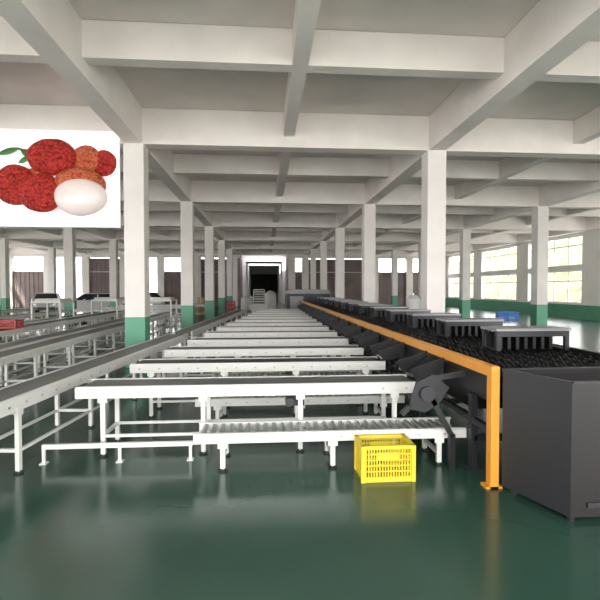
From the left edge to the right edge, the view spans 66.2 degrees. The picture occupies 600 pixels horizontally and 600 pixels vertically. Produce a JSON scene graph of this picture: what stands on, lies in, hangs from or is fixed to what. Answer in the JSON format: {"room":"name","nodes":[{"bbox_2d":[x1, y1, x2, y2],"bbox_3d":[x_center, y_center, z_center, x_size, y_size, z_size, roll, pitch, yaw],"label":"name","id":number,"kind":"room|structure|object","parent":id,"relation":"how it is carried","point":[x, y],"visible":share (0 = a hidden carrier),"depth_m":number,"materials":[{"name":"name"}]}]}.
{"room":"processing plant","nodes":[
{"label":"processing plant","id":0,"kind":"room"},
{"bbox_2d":[9,254,445,306],"bbox_3d":[-6.833,-2.422,47.597,45.100,6.150,0.550,0,2,-4],"label":"wall","id":1,"kind":"structure","parent":0,"point":[85,258],"depth_m":47.04,"materials":[{"name":"white paint"}]},
{"bbox_2d":[13,258,417,306],"bbox_3d":[-6.833,-1.797,47.613,43.680,4.900,0.190,0,2,-4],"label":"shutter panels","id":2,"kind":"object","parent":1,"relation":"attached to","point":[27,284],"visible":0.47,"depth_m":47.41,"materials":[{"name":"brown metal"}]},
{"bbox_2d":[237,255,287,305],"bbox_3d":[-4.893,-2.799,62.959,5.600,6.100,29.600,0,2,-4],"label":"wall","id":3,"kind":"structure","parent":0,"point":[266,272],"depth_m":58.86,"materials":[{"name":"white paint"}]},
{"bbox_2d":[0,0,599,255],"bbox_3d":[-4.882,-4.394,21.886,44.800,0.840,51.800,0,2,-4],"label":"ceiling","id":4,"kind":"structure","parent":0,"point":[551,43],"depth_m":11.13,"materials":[{"name":"white paint"}]},
{"bbox_2d":[0,129,120,227],"bbox_3d":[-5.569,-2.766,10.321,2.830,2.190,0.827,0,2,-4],"label":"banner","id":5,"kind":"object","parent":4,"relation":"hanging from","point":[49,178],"visible":1,"depth_m":10.35,"materials":[{"name":"paper"}]},
{"bbox_2d":[0,299,599,599],"bbox_3d":[-6.073,1.064,37.689,45.600,0.300,84.000,0,2,-4],"label":"floor","id":6,"kind":"structure","parent":0,"point":[280,523],"depth_m":3.78,"materials":[{"name":"green paint"}]},
{"bbox_2d":[0,238,9,315],"bbox_3d":[-20.474,-1.588,31.808,0.480,5.310,0.480,0,2,-4],"label":"concrete column","id":7,"kind":"structure","parent":6,"relation":"on","point":[4,243],"depth_m":31.61,"materials":[{"name":"white paint"}]},
{"bbox_2d":[1,308,36,323],"bbox_3d":[-13.606,0.999,18.052,0.700,0.858,12.000,0,2,-4],"label":"conveyor","id":8,"kind":"object","parent":6,"relation":"on","point":[18,310],"visible":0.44,"depth_m":22.41,"materials":[{"name":"metal"}]},
{"bbox_2d":[0,310,72,341],"bbox_3d":[-10.762,1.046,16.263,0.600,0.858,12.000,0,2,-4],"label":"conveyor","id":9,"kind":"object","parent":6,"relation":"on","point":[55,312],"visible":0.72,"depth_m":18.72,"materials":[{"name":"metal"}]},
{"bbox_2d":[30,293,60,311],"bbox_3d":[-19.321,0.225,35.154,2.040,1.510,4.480,-1,2,-24],"label":"car","id":10,"kind":"object","parent":6,"relation":"on","point":[40,306],"visible":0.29,"depth_m":33.92,"materials":[{"name":"silver metal"}]},
{"bbox_2d":[48,248,56,292],"bbox_3d":[-21.028,-1.779,39.085,0.480,5.310,0.480,0,2,-4],"label":"concrete column","id":11,"kind":"structure","parent":6,"relation":"on","point":[52,276],"depth_m":38.85,"materials":[{"name":"white paint"}]},
{"bbox_2d":[0,311,104,343],"bbox_3d":[-9.229,1.106,15.880,0.600,0.758,13.000,0,2,-4],"label":"conveyor","id":12,"kind":"object","parent":6,"relation":"on","point":[67,327],"visible":0.17,"depth_m":17.20,"materials":[{"name":"metal"}]},
{"bbox_2d":[31,298,74,336],"bbox_3d":[-9.350,0.693,17.465,1.060,1.500,1.260,0,2,-4],"label":"portal","id":13,"kind":"object","parent":6,"relation":"on","point":[43,300],"visible":0.71,"depth_m":16.95,"materials":[{"name":"white metal"}]},
{"bbox_2d":[0,310,124,363],"bbox_3d":[-7.757,1.079,14.988,0.700,0.858,13.000,0,2,-4],"label":"conveyor","id":14,"kind":"object","parent":6,"relation":"on","point":[78,320],"visible":0.56,"depth_m":14.29,"materials":[{"name":"metal"}]},
{"bbox_2d":[0,319,23,328],"bbox_3d":[-7.521,0.617,11.884,0.540,0.220,0.400,0,2,-4],"label":"crate","id":15,"kind":"object","parent":14,"relation":"on","point":[15,325],"visible":1,"depth_m":11.84,"materials":[{"name":"plastic"}]},
{"bbox_2d":[63,227,76,315],"bbox_3d":[-12.541,-1.412,25.093,0.480,5.310,0.480,0,2,-4],"label":"concrete column","id":16,"kind":"structure","parent":6,"relation":"on","point":[69,233],"depth_m":24.87,"materials":[{"name":"white paint"}]},
{"bbox_2d":[0,314,151,387],"bbox_3d":[-6.377,1.170,13.992,0.600,0.728,14.000,0,2,-4],"label":"conveyor","id":17,"kind":"object","parent":6,"relation":"on","point":[12,344],"visible":0.48,"depth_m":11.52,"materials":[{"name":"metal"}]},
{"bbox_2d":[0,311,175,385],"bbox_3d":[-5.422,1.131,13.963,0.600,0.808,15.000,0,2,-4],"label":"conveyor","id":18,"kind":"object","parent":6,"relation":"on","point":[7,356],"visible":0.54,"depth_m":9.67,"materials":[{"name":"metal"}]},
{"bbox_2d":[55,293,122,309],"bbox_3d":[-15.747,0.247,34.323,4.480,1.510,2.040,-1,2,-34],"label":"car","id":19,"kind":"object","parent":6,"relation":"on","point":[83,299],"visible":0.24,"depth_m":33.60,"materials":[{"name":"white paint"}]},
{"bbox_2d":[0,334,188,474],"bbox_3d":[-3.040,1.302,7.812,0.560,0.788,6.800,0,2,1],"label":"conveyor","id":20,"kind":"object","parent":6,"relation":"on","point":[14,398],"visible":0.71,"depth_m":5.94,"materials":[{"name":"metal"}]},
{"bbox_2d":[91,297,124,333],"bbox_3d":[-8.106,0.638,19.565,1.060,1.500,1.260,0,2,-4],"label":"portal","id":21,"kind":"object","parent":6,"relation":"on","point":[101,299],"visible":0.68,"depth_m":19.04,"materials":[{"name":"white metal"}]},
{"bbox_2d":[109,239,118,305],"bbox_3d":[-13.095,-1.603,32.369,0.480,5.310,0.480,0,2,-4],"label":"concrete column","id":22,"kind":"structure","parent":6,"relation":"on","point":[113,243],"depth_m":32.13,"materials":[{"name":"white paint"}]},
{"bbox_2d":[39,440,193,464],"bbox_3d":[-1.989,1.664,5.029,1.630,0.210,0.080,0,2,-4],"label":"rail","id":23,"kind":"object","parent":6,"relation":"on","point":[119,445],"visible":0.99,"depth_m":5.01,"materials":[{"name":"white metal"}]},
{"bbox_2d":[72,309,169,323],"bbox_3d":[-9.214,0.878,23.600,5.000,0.808,0.600,0,2,-4],"label":"conveyor","id":24,"kind":"object","parent":6,"relation":"on","point":[76,310],"visible":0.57,"depth_m":23.46,"materials":[{"name":"metal"}]},
{"bbox_2d":[123,143,149,367],"bbox_3d":[-3.936,-1.046,11.110,0.480,5.310,0.480,0,2,-4],"label":"concrete column","id":25,"kind":"structure","parent":6,"relation":"on","point":[135,155],"depth_m":10.88,"materials":[{"name":"white paint"}]},
{"bbox_2d":[103,306,180,319],"bbox_3d":[-8.974,0.789,27.027,5.000,0.808,0.600,0,2,-4],"label":"conveyor","id":26,"kind":"object","parent":6,"relation":"on","point":[109,307],"visible":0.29,"depth_m":26.84,"materials":[{"name":"metal"}]},
{"bbox_2d":[122,292,162,304],"bbox_3d":[-15.141,0.006,43.492,2.040,1.510,4.480,1,2,26],"label":"car","id":27,"kind":"object","parent":6,"relation":"on","point":[152,294],"visible":0.07,"depth_m":44.10,"materials":[{"name":"white paint"}]},
{"bbox_2d":[150,301,161,312],"bbox_3d":[-10.679,0.579,32.309,1.800,0.950,0.800,0,2,-4],"label":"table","id":28,"kind":"object","parent":6,"relation":"on","point":[155,302],"visible":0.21,"depth_m":32.68,"materials":[{"name":"white metal"}]},
{"bbox_2d":[118,304,204,317],"bbox_3d":[-8.695,0.712,29.956,6.000,0.808,0.600,0,2,-4],"label":"conveyor","id":29,"kind":"object","parent":6,"relation":"on","point":[203,305],"visible":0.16,"depth_m":29.75,"materials":[{"name":"metal"}]},
{"bbox_2d":[150,297,176,333],"bbox_3d":[-5.839,0.641,19.436,1.060,1.500,1.260,0,2,-4],"label":"portal","id":30,"kind":"object","parent":6,"relation":"on","point":[152,299],"visible":0.63,"depth_m":18.93,"materials":[{"name":"white metal"}]},
{"bbox_2d":[180,201,194,328],"bbox_3d":[-4.489,-1.237,18.386,0.480,5.310,0.480,0,2,-4],"label":"concrete column","id":31,"kind":"structure","parent":6,"relation":"on","point":[186,207],"depth_m":18.15,"materials":[{"name":"white paint"}]},
{"bbox_2d":[195,297,204,315],"bbox_3d":[-6.829,0.438,32.122,1.050,1.242,1.054,0,2,-4],"label":"cardboard boxes","id":32,"kind":"object","parent":6,"relation":"on","point":[200,300],"visible":0.56,"depth_m":31.60},
{"bbox_2d":[205,226,214,319],"bbox_3d":[-5.043,-1.427,25.663,0.480,5.310,0.480,0,2,-4],"label":"concrete column","id":33,"kind":"structure","parent":6,"relation":"on","point":[209,230],"depth_m":25.43,"materials":[{"name":"white paint"}]},
{"bbox_2d":[173,309,246,357],"bbox_3d":[-3.007,1.041,17.790,0.561,0.788,12.000,0,2,0],"label":"conveyor","id":34,"kind":"object","parent":6,"relation":"on","point":[193,330],"visible":0.49,"depth_m":14.82,"materials":[{"name":"metal"}]},
{"bbox_2d":[218,240,225,314],"bbox_3d":[-5.597,-1.618,32.939,0.480,5.310,0.480,0,2,-4],"label":"concrete column","id":35,"kind":"structure","parent":6,"relation":"on","point":[221,243],"depth_m":32.70,"materials":[{"name":"white paint"}]},
{"bbox_2d":[227,249,232,307],"bbox_3d":[-6.151,-1.808,40.216,0.480,5.310,0.480,0,2,-4],"label":"concrete column","id":36,"kind":"structure","parent":6,"relation":"on","point":[229,251],"depth_m":39.98,"materials":[{"name":"white paint"}]},
{"bbox_2d":[226,301,234,312],"bbox_3d":[-4.469,0.586,29.772,0.540,1.070,0.400,0,2,-4],"label":"crates","id":37,"kind":"object","parent":6,"relation":"on","point":[227,304],"visible":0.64,"depth_m":29.58,"materials":[{"name":"plastic"}]},
{"bbox_2d":[75,374,415,457],"bbox_3d":[-0.571,1.361,5.560,3.940,0.788,0.600,0,2,-4],"label":"conveyor","id":38,"kind":"object","parent":6,"relation":"on","point":[294,388],"visible":0.77,"depth_m":5.36,"materials":[{"name":"metal"}]},
{"bbox_2d":[241,295,252,313],"bbox_3d":[-3.913,0.322,34.322,1.000,1.360,1.000,0,2,-4],"label":"water tank","id":39,"kind":"object","parent":6,"relation":"on","point":[247,299],"visible":0.66,"depth_m":33.89,"materials":[{"name":"white plastic"}]},
{"bbox_2d":[130,356,384,417],"bbox_3d":[-0.611,1.320,7.111,3.785,0.788,0.600,0,2,-4],"label":"conveyor","id":40,"kind":"object","parent":6,"relation":"on","point":[292,366],"visible":0.8,"depth_m":6.89,"materials":[{"name":"metal"}]},
{"bbox_2d":[248,289,267,312],"bbox_3d":[-2.638,0.220,29.421,1.200,1.820,3.242,0,2,-4],"label":"stacked crates","id":41,"kind":"object","parent":6,"relation":"on","point":[258,294],"visible":0.83,"depth_m":29.37,"materials":[{"name":"plastic"}]},
{"bbox_2d":[164,345,363,376],"bbox_3d":[-0.651,1.280,8.662,3.630,0.788,0.600,0,2,-4],"label":"conveyor","id":42,"kind":"object","parent":6,"relation":"on","point":[261,350],"visible":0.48,"depth_m":8.45,"materials":[{"name":"metal"}]},
{"bbox_2d":[187,336,347,376],"bbox_3d":[-0.691,1.239,10.213,3.475,0.788,0.600,0,2,-4],"label":"conveyor","id":43,"kind":"object","parent":6,"relation":"on","point":[322,340],"visible":0.47,"depth_m":9.98,"materials":[{"name":"metal"}]},
{"bbox_2d":[204,330,336,357],"bbox_3d":[-0.732,1.198,11.764,3.320,0.788,0.600,0,2,-4],"label":"conveyor","id":44,"kind":"object","parent":6,"relation":"on","point":[286,333],"visible":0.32,"depth_m":11.53,"materials":[{"name":"metal"}]},
{"bbox_2d":[265,291,275,308],"bbox_3d":[-2.104,0.182,32.951,0.800,1.710,0.800,0,2,-4],"label":"water tank","id":45,"kind":"object","parent":6,"relation":"on","point":[270,296],"visible":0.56,"depth_m":32.60,"materials":[{"name":"white plastic"}]},
{"bbox_2d":[217,325,328,330],"bbox_3d":[-0.772,1.158,13.315,3.165,0.788,0.600,0,2,-4],"label":"conveyor","id":46,"kind":"object","parent":6,"relation":"on","point":[308,327],"visible":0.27,"depth_m":13.06,"materials":[{"name":"metal"}]},
{"bbox_2d":[227,322,321,325],"bbox_3d":[-0.812,1.117,14.866,3.010,0.788,0.600,0,2,-4],"label":"conveyor","id":47,"kind":"object","parent":6,"relation":"on","point":[228,323],"visible":0.34,"depth_m":14.62,"materials":[{"name":"metal"}]},
{"bbox_2d":[235,318,316,321],"bbox_3d":[-0.853,1.077,16.416,2.855,0.788,0.600,0,2,-4],"label":"conveyor","id":48,"kind":"object","parent":6,"relation":"on","point":[311,319],"visible":0.3,"depth_m":16.20,"materials":[{"name":"metal"}]},
{"bbox_2d":[242,316,311,318],"bbox_3d":[-0.893,1.036,17.967,2.700,0.788,0.600,0,2,-4],"label":"conveyor","id":49,"kind":"object","parent":6,"relation":"on","point":[243,317],"visible":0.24,"depth_m":17.74,"materials":[{"name":"metal"}]},
{"bbox_2d":[248,314,307,315],"bbox_3d":[-0.933,0.995,19.518,2.545,0.788,0.600,0,2,-4],"label":"conveyor","id":50,"kind":"object","parent":6,"relation":"on","point":[248,314],"visible":0.2,"depth_m":19.29,"materials":[{"name":"metal"}]},
{"bbox_2d":[252,312,304,313],"bbox_3d":[-0.973,0.955,21.069,2.390,0.788,0.600,0,2,-4],"label":"conveyor","id":51,"kind":"object","parent":6,"relation":"on","point":[253,312],"visible":0.23,"depth_m":20.85,"materials":[{"name":"metal"}]},
{"bbox_2d":[256,310,301,311],"bbox_3d":[-1.014,0.914,22.620,2.235,0.788,0.600,0,2,-4],"label":"conveyor","id":52,"kind":"object","parent":6,"relation":"on","point":[257,310],"visible":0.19,"depth_m":22.42,"materials":[{"name":"metal"}]},
{"bbox_2d":[260,309,299,309],"bbox_3d":[-1.054,0.874,24.171,2.080,0.788,0.600,0,2,-4],"label":"conveyor","id":53,"kind":"object","parent":6,"relation":"on","point":[260,309],"visible":0.14,"depth_m":23.91,"materials":[{"name":"metal"}]},
{"bbox_2d":[212,370,371,376],"bbox_3d":[-0.114,1.494,8.127,2.900,0.388,0.540,0,2,-4],"label":"conveyor","id":54,"kind":"object","parent":6,"relation":"on","point":[214,374],"visible":0.22,"depth_m":8.26,"materials":[{"name":"metal"}]},
{"bbox_2d":[195,393,404,418],"bbox_3d":[0.004,1.534,6.582,2.900,0.388,0.540,0,2,-4],"label":"conveyor","id":55,"kind":"object","parent":6,"relation":"on","point":[218,402],"visible":0.46,"depth_m":6.37,"materials":[{"name":"metal"}]},
{"bbox_2d":[284,289,330,309],"bbox_3d":[0.408,0.243,28.930,2.800,1.800,2.600,0,2,-4],"label":"machine housing","id":56,"kind":"object","parent":6,"relation":"on","point":[293,297],"visible":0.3,"depth_m":27.65,"materials":[{"name":"grey metal"}]},
{"bbox_2d":[310,249,315,288],"bbox_3d":[1.158,-1.823,40.772,0.480,5.310,0.480,0,2,-4],"label":"concrete column","id":57,"kind":"structure","parent":6,"relation":"on","point":[312,251],"depth_m":40.52,"materials":[{"name":"white paint"}]},
{"bbox_2d":[320,241,326,289],"bbox_3d":[1.712,-1.632,33.495,0.480,5.310,0.480,0,2,-4],"label":"concrete column","id":58,"kind":"structure","parent":6,"relation":"on","point":[323,244],"depth_m":33.24,"materials":[{"name":"white paint"}]},
{"bbox_2d":[193,417,466,472],"bbox_3d":[0.329,1.573,5.082,2.900,0.388,0.540,0,2,-4],"label":"conveyor","id":59,"kind":"object","parent":6,"relation":"on","point":[230,432],"visible":0.94,"depth_m":4.93,"materials":[{"name":"metal"}]},
{"bbox_2d":[335,227,344,297],"bbox_3d":[2.266,-1.442,26.219,0.480,5.310,0.480,0,2,-4],"label":"concrete column","id":60,"kind":"structure","parent":6,"relation":"on","point":[339,232],"depth_m":25.97,"materials":[{"name":"white paint"}]},
{"bbox_2d":[362,204,375,302],"bbox_3d":[2.819,-1.251,18.942,0.480,5.310,0.480,0,2,-4],"label":"concrete column","id":61,"kind":"structure","parent":6,"relation":"on","point":[368,210],"depth_m":18.70,"materials":[{"name":"white paint"}]},
{"bbox_2d":[354,433,415,482],"bbox_3d":[0.851,1.598,4.671,0.540,0.360,0.370,0,2,-4],"label":"crate","id":62,"kind":"object","parent":6,"relation":"on","point":[400,466],"visible":1,"depth_m":4.51,"materials":[{"name":"plastic"}]},
{"bbox_2d":[391,250,397,305],"bbox_3d":[8.487,-1.837,41.329,0.480,5.310,0.480,0,2,-4],"label":"concrete column","id":63,"kind":"structure","parent":6,"relation":"on","point":[394,253],"depth_m":41.11,"materials":[{"name":"white paint"}]},
{"bbox_2d":[406,293,420,308],"bbox_3d":[4.098,0.609,16.680,0.520,1.710,0.520,0,2,-4],"label":"water tank","id":64,"kind":"object","parent":6,"relation":"on","point":[413,301],"visible":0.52,"depth_m":16.46,"materials":[{"name":"white plastic"}]},
{"bbox_2d":[418,241,420,308],"bbox_3d":[9.041,-1.647,34.053,0.480,5.310,0.480,0,2,-4],"label":"concrete column","id":65,"kind":"structure","parent":6,"relation":"on","point":[419,243],"depth_m":33.92,"materials":[{"name":"white paint"}]},
{"bbox_2d":[400,371,465,468],"bbox_3d":[1.394,1.262,4.824,0.701,1.025,0.120,0,2,-4],"label":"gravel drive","id":66,"kind":"object","parent":6,"relation":"on","point":[428,391],"visible":1,"depth_m":4.80,"materials":[{"name":"black metal"}]},
{"bbox_2d":[421,150,445,312],"bbox_3d":[3.373,-1.061,11.666,0.480,5.310,0.480,0,2,-4],"label":"concrete column","id":67,"kind":"structure","parent":6,"relation":"on","point":[433,185],"depth_m":11.43,"materials":[{"name":"white paint"}]},
{"bbox_2d":[301,301,599,488],"bbox_3d":[1.751,0.901,16.033,1.760,1.160,23.350,0,2,-4],"label":"machine","id":68,"kind":"object","parent":6,"relation":"on","point":[481,387],"visible":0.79,"depth_m":5.25,"materials":[{"name":"black metal"}]},
{"bbox_2d":[305,307,314,317],"bbox_3d":[0.421,0.622,19.611,0.410,0.630,0.630,0,2,-4],"label":"chute","id":69,"kind":"object","parent":68,"relation":"attached to","point":[312,308],"visible":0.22,"depth_m":19.32,"materials":[{"name":"black metal"}]},
{"bbox_2d":[308,309,319,321],"bbox_3d":[0.538,0.662,18.066,0.410,0.630,0.630,0,2,-4],"label":"chute","id":70,"kind":"object","parent":68,"relation":"attached to","point":[315,310],"visible":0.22,"depth_m":17.77,"materials":[{"name":"black metal"}]},
{"bbox_2d":[312,310,324,324],"bbox_3d":[0.656,0.703,16.521,0.410,0.630,0.630,0,2,-4],"label":"chute","id":71,"kind":"object","parent":68,"relation":"attached to","point":[319,313],"visible":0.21,"depth_m":16.23,"materials":[{"name":"black metal"}]},
{"bbox_2d":[317,313,330,329],"bbox_3d":[0.773,0.743,14.976,0.410,0.630,0.630,0,2,-4],"label":"chute","id":72,"kind":"object","parent":68,"relation":"attached to","point":[320,318],"visible":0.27,"depth_m":14.68,"materials":[{"name":"black metal"}]},
{"bbox_2d":[317,297,334,301],"bbox_3d":[1.407,-0.017,25.012,0.960,0.275,0.430,0,2,-4],"label":"frame","id":73,"kind":"object","parent":68,"relation":"on","point":[318,298],"visible":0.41,"depth_m":24.80,"materials":[{"name":"grey metal"}]},
{"bbox_2d":[323,315,338,333],"bbox_3d":[0.891,0.784,13.431,0.410,0.630,0.630,0,2,-4],"label":"chute","id":74,"kind":"object","parent":68,"relation":"attached to","point":[327,321],"visible":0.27,"depth_m":13.14,"materials":[{"name":"black metal"}]},
{"bbox_2d":[324,298,344,303],"bbox_3d":[1.650,0.066,21.822,0.960,0.275,0.430,0,2,-4],"label":"frame","id":75,"kind":"object","parent":68,"relation":"on","point":[326,299],"visible":0.34,"depth_m":21.82,"materials":[{"name":"grey metal"}]},
{"bbox_2d":[330,319,348,339],"bbox_3d":[1.008,0.824,11.886,0.410,0.630,0.630,0,2,-4],"label":"chute","id":76,"kind":"object","parent":68,"relation":"attached to","point":[340,324],"visible":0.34,"depth_m":11.59,"materials":[{"name":"black metal"}]},
{"bbox_2d":[329,299,351,305],"bbox_3d":[1.772,0.108,20.227,0.960,0.275,0.430,0,2,-4],"label":"frame","id":77,"kind":"object","parent":68,"relation":"on","point":[331,301],"visible":0.42,"depth_m":20.01,"materials":[{"name":"grey metal"}]},
{"bbox_2d":[334,300,359,306],"bbox_3d":[1.893,0.150,18.633,0.960,0.275,0.430,0,2,-4],"label":"frame","id":78,"kind":"object","parent":68,"relation":"on","point":[337,302],"visible":0.39,"depth_m":18.43,"materials":[{"name":"grey metal"}]},
{"bbox_2d":[339,324,361,347],"bbox_3d":[1.126,0.865,10.341,0.410,0.630,0.630,0,2,-4],"label":"chute","id":79,"kind":"object","parent":68,"relation":"attached to","point":[349,331],"visible":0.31,"depth_m":10.05,"materials":[{"name":"black metal"}]},
{"bbox_2d":[341,301,367,308],"bbox_3d":[2.014,0.192,17.038,0.960,0.275,0.430,0,2,-4],"label":"frame","id":80,"kind":"object","parent":68,"relation":"on","point":[344,304],"visible":0.48,"depth_m":16.99,"materials":[{"name":"grey metal"}]},
{"bbox_2d":[348,303,378,310],"bbox_3d":[2.136,0.233,15.443,0.960,0.275,0.430,0,2,-4],"label":"frame","id":81,"kind":"object","parent":68,"relation":"on","point":[352,306],"visible":0.49,"depth_m":15.25,"materials":[{"name":"grey metal"}]},
{"bbox_2d":[352,329,378,358],"bbox_3d":[1.244,0.905,8.796,0.410,0.630,0.630,0,2,-4],"label":"chute","id":82,"kind":"object","parent":68,"relation":"attached to","point":[365,339],"visible":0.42,"depth_m":8.51,"materials":[{"name":"black metal"}]},
{"bbox_2d":[358,304,392,313],"bbox_3d":[2.257,0.275,13.848,0.960,0.275,0.430,0,2,-4],"label":"frame","id":83,"kind":"object","parent":68,"relation":"on","point":[362,308],"visible":0.42,"depth_m":13.76,"materials":[{"name":"grey metal"}]},
{"bbox_2d":[370,338,404,373],"bbox_3d":[1.361,0.946,7.251,0.410,0.630,0.630,0,2,-4],"label":"chute","id":84,"kind":"object","parent":68,"relation":"attached to","point":[387,350],"visible":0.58,"depth_m":6.96,"materials":[{"name":"black metal"}]},
{"bbox_2d":[370,306,408,317],"bbox_3d":[2.378,0.317,12.253,0.960,0.275,0.430,0,2,-4],"label":"frame","id":85,"kind":"object","parent":68,"relation":"on","point":[375,311],"visible":0.54,"depth_m":12.15,"materials":[{"name":"grey metal"}]},
{"bbox_2d":[385,309,430,321],"bbox_3d":[2.500,0.359,10.658,0.960,0.275,0.430,0,2,-4],"label":"frame","id":86,"kind":"object","parent":68,"relation":"on","point":[394,315],"visible":0.59,"depth_m":10.56,"materials":[{"name":"grey metal"}]},
{"bbox_2d":[396,351,444,410],"bbox_3d":[1.479,0.986,5.706,0.410,0.630,0.630,0,2,-4],"label":"chute","id":87,"kind":"object","parent":68,"relation":"attached to","point":[419,365],"visible":0.44,"depth_m":5.43,"materials":[{"name":"black metal"}]},
{"bbox_2d":[406,313,460,327],"bbox_3d":[2.621,0.400,9.063,0.960,0.275,0.430,0,2,-4],"label":"frame","id":88,"kind":"object","parent":68,"relation":"on","point":[417,319],"visible":0.71,"depth_m":8.96,"materials":[{"name":"grey metal"}]},
{"bbox_2d":[435,318,503,336],"bbox_3d":[2.743,0.442,7.469,0.960,0.275,0.430,0,2,-4],"label":"frame","id":89,"kind":"object","parent":68,"relation":"on","point":[450,326],"visible":0.8,"depth_m":7.37,"materials":[{"name":"grey metal"}]},
{"bbox_2d":[480,326,570,350],"bbox_3d":[2.864,0.484,5.874,0.960,0.275,0.430,0,2,-4],"label":"frame","id":90,"kind":"object","parent":68,"relation":"on","point":[507,337],"visible":1,"depth_m":5.79,"materials":[{"name":"grey metal"}]},
{"bbox_2d":[459,229,470,317],"bbox_3d":[9.595,-1.456,26.776,0.480,5.310,0.480,0,2,-4],"label":"concrete column","id":91,"kind":"structure","parent":6,"relation":"on","point":[465,234],"depth_m":26.56,"materials":[{"name":"white paint"}]},
{"bbox_2d":[495,312,518,319],"bbox_3d":[12.451,0.941,27.658,1.240,0.470,0.440,0,2,-4],"label":"crates","id":92,"kind":"object","parent":6,"relation":"on","point":[507,315],"visible":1,"depth_m":27.47,"materials":[{"name":"plastic"}]},
{"bbox_2d":[530,206,548,325],"bbox_3d":[10.148,-1.266,19.500,0.480,5.310,0.480,0,2,-4],"label":"concrete column","id":93,"kind":"structure","parent":6,"relation":"on","point":[538,306],"depth_m":19.29,"materials":[{"name":"white paint"}]},
{"bbox_2d":[502,367,599,520],"bbox_3d":[2.737,1.220,4.068,1.659,1.148,0.660,0,2,-4],"label":"metal bin","id":94,"kind":"object","parent":6,"relation":"on","point":[551,418],"visible":1,"depth_m":3.88,"materials":[{"name":"grey metal"}]},
{"bbox_2d":[445,229,599,320],"bbox_3d":[17.610,-1.792,23.565,0.340,6.150,52.400,0,2,-4],"label":"wall","id":95,"kind":"structure","parent":0,"point":[589,307],"depth_m":33.65,"materials":[{"name":"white paint"}]},
{"bbox_2d":[450,253,473,297],"bbox_3d":[15.951,-2.338,45.370,0.060,4.200,5.750,0,2,-4],"label":"window","id":96,"kind":"structure","parent":95,"relation":"in","point":[455,283],"depth_m":46.78,"materials":[{"name":"white metal"}]},
{"bbox_2d":[482,246,516,299],"bbox_3d":[16.505,-2.148,38.094,0.060,4.200,5.750,0,2,-4],"label":"window","id":97,"kind":"structure","parent":95,"relation":"in","point":[508,254],"depth_m":38.09,"materials":[{"name":"white metal"}]},
{"label":"outside","id":98,"kind":"structure","parent":0,"visible":0},
{"bbox_3d":[-2.275,1.576,29.965,180.000,0.280,180.000,0,2,-4],"label":"ground","id":99,"kind":"structure","parent":98,"visible":0},
{"bbox_2d":[451,235,582,302],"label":"window","id":100,"kind":"structure","parent":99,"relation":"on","point":[561,288],"depth_m":71.08,"materials":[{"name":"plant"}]}
]}

